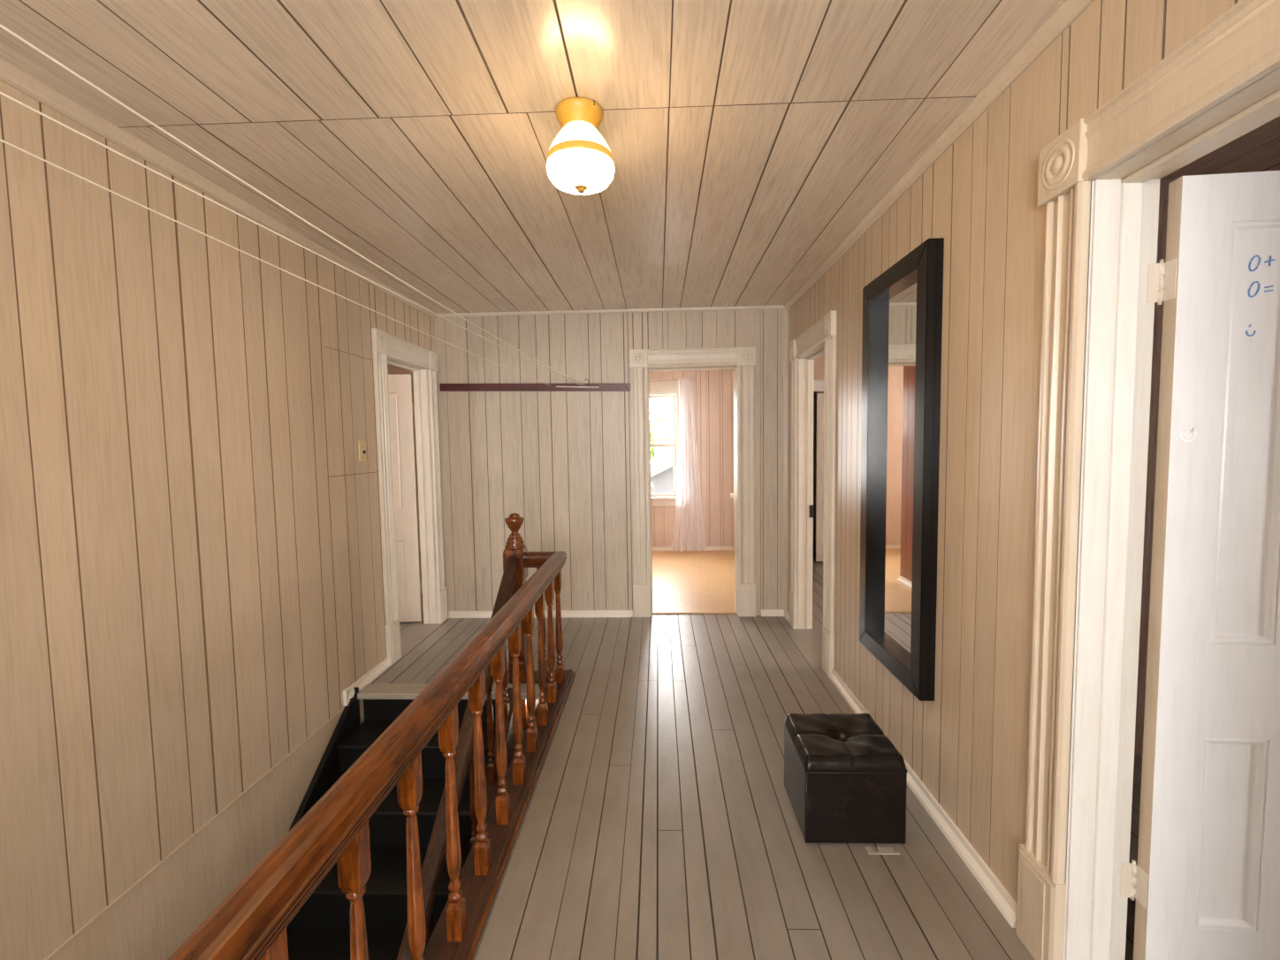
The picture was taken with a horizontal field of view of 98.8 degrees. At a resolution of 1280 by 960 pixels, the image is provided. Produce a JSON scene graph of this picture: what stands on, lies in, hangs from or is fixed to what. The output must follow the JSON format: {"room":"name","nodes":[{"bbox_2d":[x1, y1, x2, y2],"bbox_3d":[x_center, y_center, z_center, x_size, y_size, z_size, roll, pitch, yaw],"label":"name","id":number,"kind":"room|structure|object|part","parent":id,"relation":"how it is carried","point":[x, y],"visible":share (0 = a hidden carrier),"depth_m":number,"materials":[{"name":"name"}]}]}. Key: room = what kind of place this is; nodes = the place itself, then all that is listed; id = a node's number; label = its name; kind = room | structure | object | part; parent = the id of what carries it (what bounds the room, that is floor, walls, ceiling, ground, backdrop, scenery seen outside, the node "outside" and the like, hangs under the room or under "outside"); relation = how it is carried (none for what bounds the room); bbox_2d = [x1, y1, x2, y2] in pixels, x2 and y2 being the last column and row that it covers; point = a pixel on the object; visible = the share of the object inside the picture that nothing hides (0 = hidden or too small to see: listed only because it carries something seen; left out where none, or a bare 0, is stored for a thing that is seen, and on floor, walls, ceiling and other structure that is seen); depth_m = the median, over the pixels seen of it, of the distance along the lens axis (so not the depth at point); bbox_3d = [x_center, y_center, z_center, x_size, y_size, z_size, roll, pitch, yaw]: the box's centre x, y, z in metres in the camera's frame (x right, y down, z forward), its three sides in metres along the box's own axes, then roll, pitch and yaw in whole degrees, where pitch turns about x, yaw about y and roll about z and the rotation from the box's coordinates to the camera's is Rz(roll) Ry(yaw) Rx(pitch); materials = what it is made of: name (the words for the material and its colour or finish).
{"room":"upstairs hallway","nodes":[
{"label":"upstairs hallway","id":0,"kind":"room"},
{"bbox_2d":[0,80,434,959],"bbox_3d":[-1.702,1.401,1.493,0.018,5.041,6.081,-1,4,2],"label":"wall","id":1,"kind":"structure","parent":0,"point":[192,591],"depth_m":1.93,"materials":[{"name":"brown wood"}]},
{"bbox_2d":[0,58,436,319],"bbox_3d":[-1.721,-1.093,1.327,0.034,0.042,6.081,-1,4,2],"label":"trim","id":2,"kind":"structure","parent":1,"relation":"attached to","point":[12,76],"depth_m":1.94,"materials":[{"name":"beige wood"}]},
{"bbox_2d":[358,440,365,461],"bbox_3d":[-1.650,-0.175,3.266,0.022,0.122,0.074,-1,4,2],"label":"light switch","id":3,"kind":"object","parent":1,"relation":"attached to","point":[361,445],"visible":1,"depth_m":3.26,"materials":[{"name":"beige plastic"}]},
{"bbox_2d":[342,657,391,706],"bbox_3d":[-1.627,1.198,3.291,0.030,0.085,0.490,-1,4,2],"label":"baseboard","id":4,"kind":"structure","parent":1,"relation":"attached to","point":[348,693],"depth_m":3.26,"materials":[{"name":"white wood"}]},
{"bbox_2d":[388,373,423,621],"bbox_3d":[-2.073,0.159,4.326,0.695,1.953,0.162,-1,4,2],"label":"door","id":5,"kind":"structure","parent":1,"relation":"in","point":[400,390],"depth_m":4.31,"materials":[{"name":"beige paint"}]},
{"bbox_3d":[-1.946,-0.224,4.304,0.140,0.930,0.036,-1,4,2],"label":"panel","id":6,"kind":"part","parent":5,"relation":"part of","materials":[{"name":"beige paint"}]},
{"bbox_3d":[-1.931,0.711,4.366,0.140,0.485,0.036,-1,4,2],"label":"panel","id":7,"kind":"part","parent":5,"relation":"part of","materials":[{"name":"beige paint"}]},
{"bbox_2d":[371,327,448,664],"bbox_3d":[-1.670,0.096,3.946,0.150,2.140,0.960,-1,4,2],"label":"door frame","id":8,"kind":"structure","parent":1,"relation":"attached to","point":[386,348],"depth_m":4.22,"materials":[{"name":"white wood"}]},
{"bbox_3d":[-1.635,0.066,3.537,0.027,1.743,0.130,-1,4,2],"label":"casing","id":9,"kind":"part","parent":8,"relation":"part of","materials":[{"name":"white wood"}]},
{"bbox_3d":[-1.637,-0.901,3.879,0.026,0.142,0.684,-1,4,2],"label":"head casing","id":10,"kind":"part","parent":8,"relation":"part of","materials":[{"name":"white wood"}]},
{"bbox_3d":[-1.609,0.012,4.345,0.027,1.743,0.130,-1,4,2],"label":"casing","id":11,"kind":"part","parent":8,"relation":"part of","materials":[{"name":"white wood"}]},
{"bbox_2d":[387,363,421,571],"bbox_3d":[-2.836,-0.174,6.097,2.328,2.471,0.001,-1,4,2],"label":"wall","id":12,"kind":"structure","parent":0,"point":[392,369],"depth_m":6.03,"materials":[{"name":"beige wood"}]},
{"bbox_2d":[512,699,539,757],"bbox_3d":[-1.128,2.649,1.065,1.137,2.588,5.100,-1,4,2],"label":"wall","id":13,"kind":"structure","parent":0,"point":[537,700],"depth_m":3.32,"materials":[{"name":"paint"}]},
{"bbox_2d":[0,0,1064,313],"bbox_3d":[-0.343,-1.134,1.280,2.792,0.003,6.081,-1,4,2],"label":"ceiling","id":14,"kind":"structure","parent":0,"point":[739,204],"depth_m":1.74,"materials":[{"name":"beige wood"}]},
{"bbox_2d":[546,97,614,194],"bbox_3d":[-0.190,-1.041,1.742,0.215,0.249,0.215,-1,4,2],"label":"ceiling lamp","id":15,"kind":"object","parent":14,"relation":"attached to","point":[580,161],"visible":1,"depth_m":1.68,"materials":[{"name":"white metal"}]},
{"bbox_3d":[-0.190,-1.069,1.740,0.206,0.092,0.206,-1,4,2],"label":"lamp shade","id":16,"kind":"part","parent":15,"relation":"part of","materials":[{"name":"beige glass"}]},
{"bbox_3d":[-0.189,-0.967,1.747,0.214,0.067,0.214,-1,4,2],"label":"lamp shade","id":17,"kind":"part","parent":15,"relation":"part of","materials":[{"name":"beige glass"}]},
{"bbox_2d":[133,96,975,127],"bbox_3d":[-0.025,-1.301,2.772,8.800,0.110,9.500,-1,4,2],"label":"ceiling seam","id":18,"kind":"structure","parent":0,"point":[967,96],"depth_m":1.75,"materials":[{"name":"wood"}]},
{"bbox_2d":[434,308,784,616],"bbox_3d":[-0.226,-0.112,4.394,2.792,2.451,0.003,-1,4,2],"label":"wall","id":19,"kind":"structure","parent":0,"point":[561,461],"depth_m":4.39,"materials":[{"name":"brown wood"}]},
{"bbox_2d":[439,378,630,391],"bbox_3d":[-0.840,-0.744,4.345,1.520,0.101,0.052,-1,4,2],"label":"rail","id":20,"kind":"object","parent":19,"relation":"attached to","point":[443,387],"visible":1,"depth_m":4.35,"materials":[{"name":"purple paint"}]},
{"bbox_2d":[0,138,549,385],"bbox_3d":[-1.235,-0.810,2.499,0.005,0.382,3.805,0,4,16],"label":"clothesline","id":21,"kind":"object","parent":20,"relation":"attached to","point":[2,140],"visible":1,"depth_m":1.80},
{"bbox_2d":[0,91,581,385],"bbox_3d":[-1.108,-0.865,2.559,0.006,0.493,3.739,0,4,20],"label":"clothesline","id":22,"kind":"object","parent":20,"relation":"attached to","point":[1,93],"visible":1,"depth_m":1.80,"materials":[{"name":"white"}]},
{"bbox_2d":[0,23,584,385],"bbox_3d":[-1.107,-0.966,2.249,0.006,0.731,4.327,0,4,18],"label":"clothesline","id":23,"kind":"object","parent":20,"relation":"attached to","point":[1,26],"visible":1,"depth_m":1.66,"materials":[{"name":"white"}]},
{"bbox_2d":[556,386,598,388],"bbox_3d":[-0.495,-0.736,4.333,0.340,0.020,0.009,-1,4,2],"label":"clothesline","id":24,"kind":"object","parent":20,"relation":"attached to","point":[556,386],"visible":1,"depth_m":4.33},
{"bbox_2d":[436,305,784,317],"bbox_3d":[-0.245,-1.323,4.302,2.732,0.022,0.022,-1,4,2],"label":"trim","id":25,"kind":"structure","parent":19,"relation":"attached to","point":[750,308],"depth_m":4.29,"materials":[{"name":"beige wood"}]},
{"bbox_2d":[448,609,784,617],"bbox_3d":[-0.207,1.087,4.457,2.732,0.050,0.030,-1,4,2],"label":"baseboard","id":26,"kind":"structure","parent":19,"relation":"attached to","point":[565,613],"depth_m":4.46,"materials":[{"name":"white wood"}]},
{"bbox_2d":[629,346,756,617],"bbox_3d":[0.428,0.031,4.439,0.987,2.140,0.195,-1,4,2],"label":"door frame","id":27,"kind":"structure","parent":19,"relation":"attached to","point":[742,360],"depth_m":4.36,"materials":[{"name":"white wood"}]},
{"bbox_3d":[0.007,-0.015,4.378,0.130,1.743,0.027,-1,4,2],"label":"casing","id":28,"kind":"part","parent":27,"relation":"part of","materials":[{"name":"white wood"}]},
{"bbox_3d":[0.411,-0.961,4.303,0.711,0.142,0.026,-1,4,2],"label":"head casing","id":29,"kind":"part","parent":27,"relation":"part of","materials":[{"name":"white wood"}]},
{"bbox_3d":[0.844,-0.027,4.350,0.130,1.743,0.027,-1,4,2],"label":"casing","id":30,"kind":"part","parent":27,"relation":"part of","materials":[{"name":"white wood"}]},
{"bbox_2d":[783,309,788,613],"bbox_3d":[1.152,-0.115,4.342,0.035,2.421,0.012,-1,4,2],"label":"trim","id":31,"kind":"structure","parent":19,"relation":"attached to","point":[785,312],"depth_m":4.33,"materials":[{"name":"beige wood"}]},
{"bbox_2d":[649,369,734,547],"bbox_3d":[-0.100,-0.293,7.105,2.867,2.451,0.003,-1,4,2],"label":"wall","id":32,"kind":"structure","parent":0,"point":[713,389],"depth_m":7.07,"materials":[{"name":"pink wood"}]},
{"bbox_2d":[649,380,679,506],"bbox_3d":[0.105,-0.460,7.128,1.045,1.605,0.195,-1,4,2],"label":"window","id":33,"kind":"structure","parent":32,"relation":"in","point":[666,389],"depth_m":7.11,"materials":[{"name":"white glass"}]},
{"bbox_3d":[0.102,-0.768,7.165,0.745,0.676,0.030,-1,4,2],"label":"sash","id":34,"kind":"part","parent":33,"relation":"part of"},
{"bbox_3d":[0.114,0.284,7.117,1.045,0.120,0.075,-1,4,2],"label":"sill","id":35,"kind":"part","parent":33,"relation":"part of","materials":[{"name":"white wood"}]},
{"bbox_3d":[0.111,-0.125,7.173,0.745,0.689,0.030,-1,4,2],"label":"sash","id":36,"kind":"part","parent":33,"relation":"part of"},
{"bbox_3d":[0.091,-1.187,7.024,1.045,0.140,0.026,-1,4,2],"label":"head casing","id":37,"kind":"part","parent":33,"relation":"part of","materials":[{"name":"wood"}]},
{"bbox_2d":[649,378,706,551],"bbox_3d":[0.203,-0.183,7.010,1.261,2.195,0.161,-1,4,2],"label":"curtain","id":38,"kind":"object","parent":33,"relation":"hanging from","point":[689,530],"visible":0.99,"depth_m":6.97,"materials":[{"name":"white fabric"}]},
{"bbox_3d":[0.121,-1.270,6.982,1.130,0.020,0.077,-1,4,2],"label":"rod","id":39,"kind":"part","parent":38,"relation":"part of","materials":[{"name":"white metal"}]},
{"bbox_3d":[0.543,-0.443,7.061,0.135,1.365,0.022,-1,4,2],"label":"casing","id":40,"kind":"part","parent":33,"relation":"part of","materials":[{"name":"white wood"}]},
{"bbox_2d":[651,546,734,550],"bbox_3d":[-0.082,0.906,7.167,2.867,0.050,0.030,-1,4,2],"label":"baseboard","id":41,"kind":"structure","parent":32,"relation":"attached to","point":[708,548],"depth_m":7.13,"materials":[{"name":"white wood"}]},
{"bbox_2d":[368,543,1142,959],"bbox_3d":[0.016,1.203,2.987,8.200,0.019,9.200,-1,4,2],"label":"floor","id":42,"kind":"structure","parent":0,"point":[659,822],"depth_m":2.01,"materials":[{"name":"grey paint"}]},
{"bbox_2d":[167,512,574,959],"bbox_3d":[-0.639,1.964,1.473,0.382,3.306,3.835,-1,4,2],"label":"balustrade","id":43,"kind":"object","parent":42,"relation":"on","point":[251,923],"visible":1,"depth_m":1.51,"materials":[{"name":"orange wood"}]},
{"bbox_3d":[-0.771,1.840,1.501,0.073,2.575,3.500,-1,4,2],"label":"sloping handrail","id":44,"kind":"part","parent":43,"relation":"part of","materials":[{"name":"brown wood"}]},
{"bbox_3d":[-0.724,0.931,3.254,0.120,1.096,0.120,-1,4,2],"label":"newel post","id":45,"kind":"part","parent":43,"relation":"part of","materials":[{"name":"brown wood"}]},
{"bbox_3d":[-0.558,0.465,3.218,0.247,0.090,0.081,-1,4,2],"label":"return handrail","id":46,"kind":"part","parent":43,"relation":"part of","materials":[{"name":"brown wood"}]},
{"bbox_2d":[784,713,907,844],"bbox_3d":[0.749,1.095,2.049,0.346,0.310,0.326,-1,4,2],"label":"ottoman","id":47,"kind":"object","parent":42,"relation":"on","point":[845,781],"visible":1,"depth_m":1.89,"materials":[{"name":"brown leather"}]},
{"bbox_3d":[0.747,0.966,2.041,0.346,0.052,0.326,-1,4,2],"label":"lid","id":48,"kind":"part","parent":47,"relation":"part of","materials":[{"name":"brown leather"}]},
{"bbox_2d":[865,846,899,854],"bbox_3d":[0.828,1.264,1.871,0.105,0.004,0.034,-1,4,2],"label":"scrap","id":49,"kind":"object","parent":42,"relation":"on","point":[882,850],"visible":1,"depth_m":1.86,"materials":[{"name":"white paper"}]},
{"bbox_2d":[812,392,824,543],"bbox_3d":[2.589,-0.303,6.764,2.470,2.471,1.300,-1,4,2],"label":"wall","id":50,"kind":"structure","parent":0,"point":[814,523],"depth_m":7.43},
{"bbox_2d":[813,353,824,379],"bbox_3d":[2.568,-0.259,6.116,2.470,2.471,0.001,-1,4,2],"label":"wall","id":51,"kind":"structure","parent":0,"point":[819,363],"depth_m":6.07,"materials":[{"name":"wood"}]},
{"bbox_2d":[813,379,824,392],"bbox_3d":[2.117,-0.081,6.190,0.940,2.080,0.145,-1,4,2],"label":"door frame","id":52,"kind":"structure","parent":51,"relation":"attached to","point":[819,384],"depth_m":6.06,"materials":[{"name":"white wood"}]},
{"bbox_2d":[815,393,824,561],"bbox_3d":[2.240,-0.022,6.227,0.445,1.928,0.036,0,4,18],"label":"door","id":53,"kind":"structure","parent":51,"relation":"in","point":[819,526],"depth_m":6.27,"materials":[{"name":"beige paint"}]},
{"bbox_3d":[2.132,0.502,6.299,0.110,0.500,0.034,0,4,18],"label":"panel","id":54,"kind":"part","parent":53,"relation":"part of","materials":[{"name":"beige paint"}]},
{"bbox_3d":[2.118,-0.395,6.240,0.110,0.900,0.034,0,4,18],"label":"panel","id":55,"kind":"part","parent":53,"relation":"part of","materials":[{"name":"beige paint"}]},
{"bbox_2d":[787,0,1240,903],"bbox_3d":[1.073,0.071,1.314,0.003,2.451,6.081,-1,4,2],"label":"wall","id":56,"kind":"structure","parent":0,"point":[968,746],"depth_m":1.73,"materials":[{"name":"brown wood"}]},
{"bbox_2d":[789,310,836,677],"bbox_3d":[1.185,0.069,3.677,0.150,2.140,0.992,-1,4,2],"label":"door frame","id":57,"kind":"structure","parent":56,"relation":"attached to","point":[819,339],"depth_m":3.98,"materials":[{"name":"wood"}]},
{"bbox_3d":[1.149,-0.015,4.095,0.027,1.743,0.130,-1,4,2],"label":"casing","id":58,"kind":"part","parent":57,"relation":"part of","materials":[{"name":"white wood"}]},
{"bbox_3d":[1.122,-0.927,3.613,0.026,0.142,0.716,-1,4,2],"label":"head casing","id":59,"kind":"part","parent":57,"relation":"part of","materials":[{"name":"white wood"}]},
{"bbox_3d":[1.259,0.230,4.026,0.026,0.090,0.012,-1,4,2],"label":"strike plate","id":60,"kind":"part","parent":57,"relation":"part of","materials":[{"name":"metal"}]},
{"bbox_3d":[1.122,0.041,3.255,0.027,1.743,0.130,-1,4,2],"label":"casing","id":61,"kind":"part","parent":57,"relation":"part of","materials":[{"name":"white wood"}]},
{"bbox_2d":[784,609,1016,928],"bbox_3d":[1.075,1.269,1.394,0.030,0.050,6.081,-1,4,2],"label":"baseboard","id":62,"kind":"structure","parent":56,"relation":"attached to","point":[998,894],"depth_m":1.89,"materials":[{"name":"white wood"}]},
{"bbox_2d":[859,237,944,700],"bbox_3d":[1.073,-0.035,2.310,0.057,1.692,0.618,-1,4,2],"label":"wall mirror","id":63,"kind":"object","parent":56,"relation":"attached to","point":[902,305],"visible":1,"depth_m":2.26,"materials":[{"name":"black mirror"}]},
{"bbox_2d":[875,275,916,662],"bbox_3d":[1.094,-0.035,2.309,0.006,1.556,0.482,-1,4,2],"label":"mirror glass","id":64,"kind":"object","parent":63,"relation":"on","point":[895,311],"depth_m":2.34,"materials":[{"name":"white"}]},
{"bbox_2d":[784,0,1094,311],"bbox_3d":[1.035,-1.130,1.235,0.034,0.042,6.081,-1,4,2],"label":"trim","id":65,"kind":"structure","parent":56,"relation":"attached to","point":[1067,12],"depth_m":1.74,"materials":[{"name":"beige wood"}]},
{"bbox_2d":[1016,0,1279,959],"bbox_3d":[1.120,0.248,0.984,0.195,2.140,1.002,-1,4,2],"label":"door frame","id":66,"kind":"structure","parent":56,"relation":"attached to","point":[1100,179],"depth_m":1.34,"materials":[{"name":"white wood"}]},
{"bbox_3d":[1.062,0.165,1.407,0.027,1.743,0.130,-1,4,2],"label":"casing","id":67,"kind":"part","parent":66,"relation":"part of","materials":[{"name":"white wood"}]},
{"bbox_3d":[1.034,-0.748,0.920,0.026,0.142,0.726,-1,4,2],"label":"head casing","id":68,"kind":"part","parent":66,"relation":"part of","materials":[{"name":"white wood"}]},
{"bbox_2d":[1120,170,1279,959],"bbox_3d":[1.583,0.294,1.271,0.748,1.973,0.162,-1,4,2],"label":"door","id":69,"kind":"structure","parent":56,"relation":"in","point":[1204,883],"depth_m":1.30,"materials":[{"name":"white paint"}]},
{"bbox_3d":[1.431,0.859,1.342,0.142,0.485,0.034,-1,4,5],"label":"panel","id":70,"kind":"part","parent":69,"relation":"part of","materials":[{"name":"white paint"}]},
{"bbox_3d":[1.416,-0.099,1.279,0.142,0.975,0.034,-1,4,5],"label":"panel","id":71,"kind":"part","parent":69,"relation":"part of","materials":[{"name":"white paint"}]},
{"bbox_2d":[1134,179,1175,754],"bbox_3d":[2.667,-0.020,2.320,2.824,2.451,0.003,-1,4,2],"label":"wall","id":72,"kind":"structure","parent":0,"point":[1163,201],"depth_m":2.34,"materials":[{"name":"beige wood"}]},
{"bbox_2d":[1160,115,1279,179],"bbox_3d":[2.581,-1.108,0.193,2.824,0.003,4.100,-1,4,2],"label":"ceiling","id":73,"kind":"structure","parent":0,"point":[1258,149],"depth_m":2.08,"materials":[{"name":"brown wood"}]},
{"label":"floor","id":74,"kind":"structure","parent":0,"visible":0},
{"bbox_2d":[286,683,547,959],"bbox_3d":[-1.118,2.663,1.550,1.109,2.750,3.565,-1,4,2],"label":"staircase","id":75,"kind":"structure","parent":74,"relation":"on","point":[320,930],"depth_m":2.67,"materials":[{"name":"black paint"}]},
{"label":"outside","id":76,"kind":"structure","parent":0,"visible":0},
{"label":"yard","id":77,"kind":"structure","parent":76,"visible":0},
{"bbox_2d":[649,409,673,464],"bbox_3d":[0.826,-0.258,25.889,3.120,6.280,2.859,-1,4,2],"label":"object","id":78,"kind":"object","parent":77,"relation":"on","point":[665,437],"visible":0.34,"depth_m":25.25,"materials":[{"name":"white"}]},
{"bbox_2d":[650,453,673,493],"bbox_3d":[3.346,0.658,20.491,9.500,5.080,7.800,-1,4,2],"label":"house","id":79,"kind":"structure","parent":77,"relation":"on","point":[661,470],"depth_m":17.03,"materials":[{"name":"wood"}]}
]}

